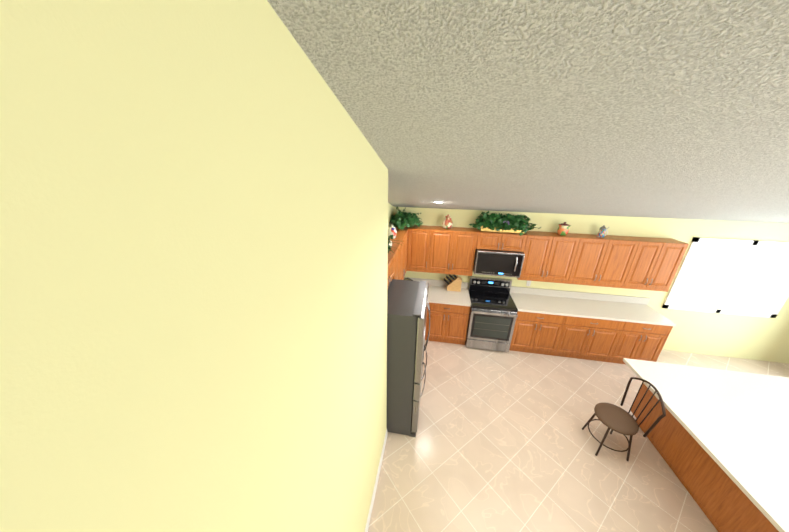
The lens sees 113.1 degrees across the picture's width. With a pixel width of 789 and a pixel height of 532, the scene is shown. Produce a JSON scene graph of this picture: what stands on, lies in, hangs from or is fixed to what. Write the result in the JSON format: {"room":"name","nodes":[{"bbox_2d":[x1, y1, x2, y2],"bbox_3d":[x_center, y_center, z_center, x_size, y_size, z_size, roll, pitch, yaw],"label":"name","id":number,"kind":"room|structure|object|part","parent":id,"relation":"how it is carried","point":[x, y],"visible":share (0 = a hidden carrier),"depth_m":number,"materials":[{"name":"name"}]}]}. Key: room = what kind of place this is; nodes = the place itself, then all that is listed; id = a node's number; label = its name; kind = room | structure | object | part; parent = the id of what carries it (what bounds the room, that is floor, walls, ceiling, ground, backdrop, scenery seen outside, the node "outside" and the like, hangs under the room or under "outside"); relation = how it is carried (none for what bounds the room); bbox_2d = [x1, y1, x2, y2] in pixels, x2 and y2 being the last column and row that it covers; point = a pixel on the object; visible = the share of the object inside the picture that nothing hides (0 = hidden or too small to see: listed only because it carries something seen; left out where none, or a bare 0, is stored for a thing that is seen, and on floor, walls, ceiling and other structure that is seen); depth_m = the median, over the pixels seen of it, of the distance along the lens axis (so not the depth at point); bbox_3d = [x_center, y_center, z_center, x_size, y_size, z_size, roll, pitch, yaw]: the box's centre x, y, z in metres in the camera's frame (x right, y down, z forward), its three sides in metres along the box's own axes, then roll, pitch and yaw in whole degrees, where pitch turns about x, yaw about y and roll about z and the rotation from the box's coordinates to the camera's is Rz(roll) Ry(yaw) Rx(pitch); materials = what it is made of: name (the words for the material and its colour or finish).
{"room":"kitchen","nodes":[
{"label":"kitchen","id":0,"kind":"room"},
{"bbox_2d":[0,0,387,531],"bbox_3d":[-0.843,1.037,-0.223,0.550,4.600,5.925,4,22,9],"label":"wall","id":1,"kind":"structure","parent":0,"point":[193,254],"depth_m":0.46,"materials":[{"name":"beige paint"}]},
{"bbox_2d":[365,429,387,531],"bbox_3d":[-0.600,3.146,0.554,0.013,0.115,5.920,4,22,9],"label":"baseboard","id":2,"kind":"structure","parent":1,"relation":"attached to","point":[374,490],"depth_m":2.71,"materials":[{"name":"white paint"}]},
{"bbox_2d":[387,253,394,289],"bbox_3d":[-0.226,0.112,3.030,0.316,0.305,0.886,4,22,9],"label":"upper cabinet","id":3,"kind":"object","parent":1,"relation":"attached to","point":[391,257],"depth_m":3.17,"materials":[{"name":"brown wood"}]},
{"bbox_2d":[388,235,402,253],"bbox_3d":[-0.151,-0.214,2.755,0.485,0.502,0.638,4,22,9],"label":"plant","id":4,"kind":"object","parent":3,"relation":"on","point":[390,242],"visible":0.06,"depth_m":2.77,"materials":[{"name":"green plant"}]},
{"bbox_2d":[388,203,393,229],"bbox_3d":[-0.302,-0.526,3.765,0.150,4.600,2.750,4,22,9],"label":"wall","id":5,"kind":"structure","parent":0,"point":[390,209],"depth_m":4.54,"materials":[{"name":"beige paint"}]},
{"bbox_2d":[389,241,402,279],"bbox_3d":[-0.119,0.091,3.706,0.316,0.760,0.407,4,22,9],"label":"upper cabinet","id":6,"kind":"object","parent":5,"relation":"attached to","point":[398,246],"depth_m":3.63,"materials":[{"name":"brown wood"}]},
{"bbox_2d":[390,225,406,279],"bbox_3d":[-0.003,-0.151,4.326,0.316,0.760,0.943,4,22,9],"label":"upper cabinet","id":7,"kind":"object","parent":5,"relation":"attached to","point":[401,235],"depth_m":4.25,"materials":[{"name":"brown wood"}]},
{"bbox_2d":[388,225,396,238],"bbox_3d":[-0.033,-0.517,3.930,0.132,0.207,0.132,4,22,9],"label":"jar","id":8,"kind":"object","parent":7,"relation":"on","point":[392,231],"visible":0.98,"depth_m":3.88,"materials":[{"name":"ceramic"}]},
{"bbox_2d":[389,207,422,230],"bbox_3d":[0.217,-0.845,4.542,0.561,0.376,0.596,4,22,9],"label":"plant","id":9,"kind":"object","parent":7,"relation":"on","point":[401,220],"visible":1,"depth_m":4.47,"materials":[{"name":"plant"}]},
{"bbox_2d":[267,0,788,223],"bbox_3d":[3.155,-0.365,-0.032,8.150,2.295,8.650,4,22,9],"label":"ceiling","id":10,"kind":"structure","parent":0,"point":[675,109],"depth_m":0.96,"materials":[{"name":"white paint"}]},
{"bbox_2d":[368,340,788,531],"bbox_3d":[3.036,2.986,1.383,8.300,0.080,8.800,4,22,9],"label":"floor","id":11,"kind":"structure","parent":0,"point":[501,441],"depth_m":3.08,"materials":[{"name":"tile"}]},
{"bbox_2d":[387,279,430,436],"bbox_3d":[0.025,1.147,3.386,0.808,1.775,0.870,4,22,9],"label":"fridge","id":12,"kind":"object","parent":11,"relation":"on","point":[407,303],"visible":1,"depth_m":2.95,"materials":[{"name":"grey metal"}]},
{"bbox_2d":[425,301,470,344],"bbox_3d":[0.995,0.970,5.097,0.798,0.880,0.628,4,22,9],"label":"base cabinet","id":13,"kind":"object","parent":11,"relation":"on","point":[448,323],"depth_m":4.79,"materials":[{"name":"brown wood"}]},
{"bbox_2d":[428,285,470,304],"bbox_3d":[0.652,0.518,4.975,1.511,0.040,0.644,4,22,9],"label":"countertop","id":14,"kind":"structure","parent":13,"relation":"on","point":[438,294],"depth_m":4.82,"materials":[{"name":"beige stone"}]},
{"bbox_2d":[444,274,461,291],"bbox_3d":[1.112,0.284,5.011,0.342,0.382,0.124,4,22,9],"label":"knife block","id":15,"kind":"object","parent":14,"relation":"on","point":[454,284],"visible":0.92,"depth_m":4.98,"materials":[{"name":"brown wood"}]},
{"bbox_2d":[465,276,517,351],"bbox_3d":[1.761,0.907,4.860,0.756,1.195,0.722,4,22,9],"label":"range","id":16,"kind":"object","parent":11,"relation":"on","point":[493,315],"visible":0.98,"depth_m":4.67,"materials":[{"name":"grey metal"}]},
{"bbox_3d":[1.709,1.141,4.647,0.756,0.835,0.044,4,22,9],"label":"door","id":17,"kind":"part","parent":16,"relation":"part of","materials":[{"name":"silver metal"}]},
{"bbox_2d":[509,313,567,355],"bbox_3d":[2.535,1.091,4.857,0.776,0.880,0.628,4,22,9],"label":"base cabinet","id":18,"kind":"object","parent":11,"relation":"on","point":[537,333],"depth_m":4.56,"materials":[{"name":"brown wood"}]},
{"bbox_2d":[556,317,627,362],"bbox_3d":[3.353,1.155,4.730,0.885,0.880,0.628,4,22,9],"label":"base cabinet","id":19,"kind":"object","parent":11,"relation":"on","point":[597,327],"depth_m":4.43,"materials":[{"name":"brown wood"}]},
{"bbox_2d":[510,293,675,324],"bbox_3d":[3.310,0.726,4.562,2.345,0.040,0.644,4,22,9],"label":"countertop","id":20,"kind":"structure","parent":19,"relation":"on","point":[524,302],"depth_m":4.48,"materials":[{"name":"beige stone"}]},
{"bbox_2d":[582,377,665,460],"bbox_3d":[2.615,1.752,3.049,0.440,0.984,0.524,4,22,9],"label":"chair","id":21,"kind":"object","parent":11,"relation":"on","point":[613,417],"visible":1,"depth_m":3.00,"materials":[{"name":"brown"}]},
{"bbox_2d":[612,321,675,363],"bbox_3d":[4.117,1.215,4.611,0.665,0.880,0.628,4,22,9],"label":"base cabinet","id":22,"kind":"object","parent":11,"relation":"on","point":[639,342],"depth_m":4.29,"materials":[{"name":"brown wood"}]},
{"bbox_2d":[631,385,778,531],"bbox_3d":[3.889,2.354,1.712,1.958,0.880,3.450,4,22,9],"label":"kitchen island","id":23,"kind":"object","parent":11,"relation":"on","point":[726,506],"depth_m":2.61,"materials":[{"name":"brown wood"}]},
{"bbox_2d":[623,358,788,531],"bbox_3d":[3.762,1.919,1.555,2.288,0.040,3.530,4,22,9],"label":"island countertop","id":24,"kind":"structure","parent":23,"relation":"on","point":[741,419],"depth_m":2.55,"materials":[{"name":"white stone"}]},
{"bbox_2d":[393,207,788,363],"bbox_3d":[3.861,-0.684,4.344,8.150,4.600,0.150,4,22,9],"label":"wall","id":25,"kind":"structure","parent":0,"point":[740,336],"depth_m":4.56,"materials":[{"name":"beige paint"}]},
{"bbox_2d":[407,225,430,268],"bbox_3d":[0.457,-0.350,4.850,0.396,0.760,0.316,4,22,9],"label":"upper cabinet","id":26,"kind":"object","parent":25,"relation":"attached to","point":[418,238],"depth_m":4.70,"materials":[{"name":"brown wood"}]},
{"bbox_2d":[427,226,478,272],"bbox_3d":[1.045,-0.304,4.759,0.797,0.760,0.316,4,22,9],"label":"upper cabinet","id":27,"kind":"object","parent":25,"relation":"attached to","point":[453,249],"depth_m":4.60,"materials":[{"name":"brown wood"}]},
{"bbox_2d":[442,214,452,228],"bbox_3d":[0.937,-0.780,4.584,0.184,0.248,0.184,4,22,9],"label":"ginger jar","id":28,"kind":"object","parent":27,"relation":"on","point":[447,222],"visible":1,"depth_m":4.53,"materials":[{"name":"ceramic"}]},
{"bbox_2d":[479,230,526,252],"bbox_3d":[1.828,-0.459,4.552,0.785,0.295,0.316,4,22,9],"label":"upper cabinet","id":29,"kind":"object","parent":25,"relation":"attached to","point":[487,240],"depth_m":4.40,"materials":[{"name":"brown wood"}]},
{"bbox_2d":[473,249,524,277],"bbox_3d":[1.811,-0.092,4.621,0.767,0.432,0.460,4,22,9],"label":"microwave","id":30,"kind":"object","parent":29,"relation":"attached to","point":[499,263],"visible":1,"depth_m":4.45,"materials":[{"name":"grey metal"}]},
{"bbox_2d":[469,211,540,235],"bbox_3d":[1.827,-0.730,4.349,1.142,0.355,0.479,4,22,9],"label":"planter","id":31,"kind":"object","parent":29,"relation":"on","point":[492,222],"visible":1,"depth_m":4.37,"materials":[{"name":"green"}]},
{"bbox_2d":[520,231,582,280],"bbox_3d":[2.605,-0.181,4.516,0.800,0.760,0.316,4,22,9],"label":"upper cabinet","id":32,"kind":"object","parent":25,"relation":"attached to","point":[549,256],"depth_m":4.36,"materials":[{"name":"brown wood"}]},
{"bbox_2d":[557,222,570,235],"bbox_3d":[2.788,-0.621,4.301,0.186,0.216,0.186,4,22,9],"label":"cookie jar","id":33,"kind":"object","parent":32,"relation":"on","point":[563,229],"visible":1,"depth_m":4.25,"materials":[{"name":"ceramic"}]},
{"bbox_2d":[571,234,642,284],"bbox_3d":[3.413,-0.118,4.390,0.840,0.760,0.316,4,22,9],"label":"upper cabinet","id":34,"kind":"object","parent":25,"relation":"attached to","point":[608,260],"depth_m":4.24,"materials":[{"name":"brown wood"}]},
{"bbox_2d":[597,225,608,237],"bbox_3d":[3.377,-0.563,4.214,0.140,0.192,0.104,4,22,9],"label":"stein","id":35,"kind":"object","parent":34,"relation":"on","point":[602,231],"visible":1,"depth_m":4.20,"materials":[{"name":"ceramic"}]},
{"bbox_2d":[627,237,688,288],"bbox_3d":[4.152,-0.060,4.275,0.660,0.760,0.316,4,22,9],"label":"upper cabinet","id":36,"kind":"object","parent":25,"relation":"attached to","point":[639,263],"depth_m":4.12,"materials":[{"name":"brown wood"}]},
{"bbox_2d":[662,237,788,317],"bbox_3d":[5.582,0.207,4.273,1.640,1.290,0.029,4,22,9],"label":"window","id":37,"kind":"structure","parent":25,"relation":"in","point":[736,277],"depth_m":4.28,"materials":[{"name":"white glass"}]}
]}

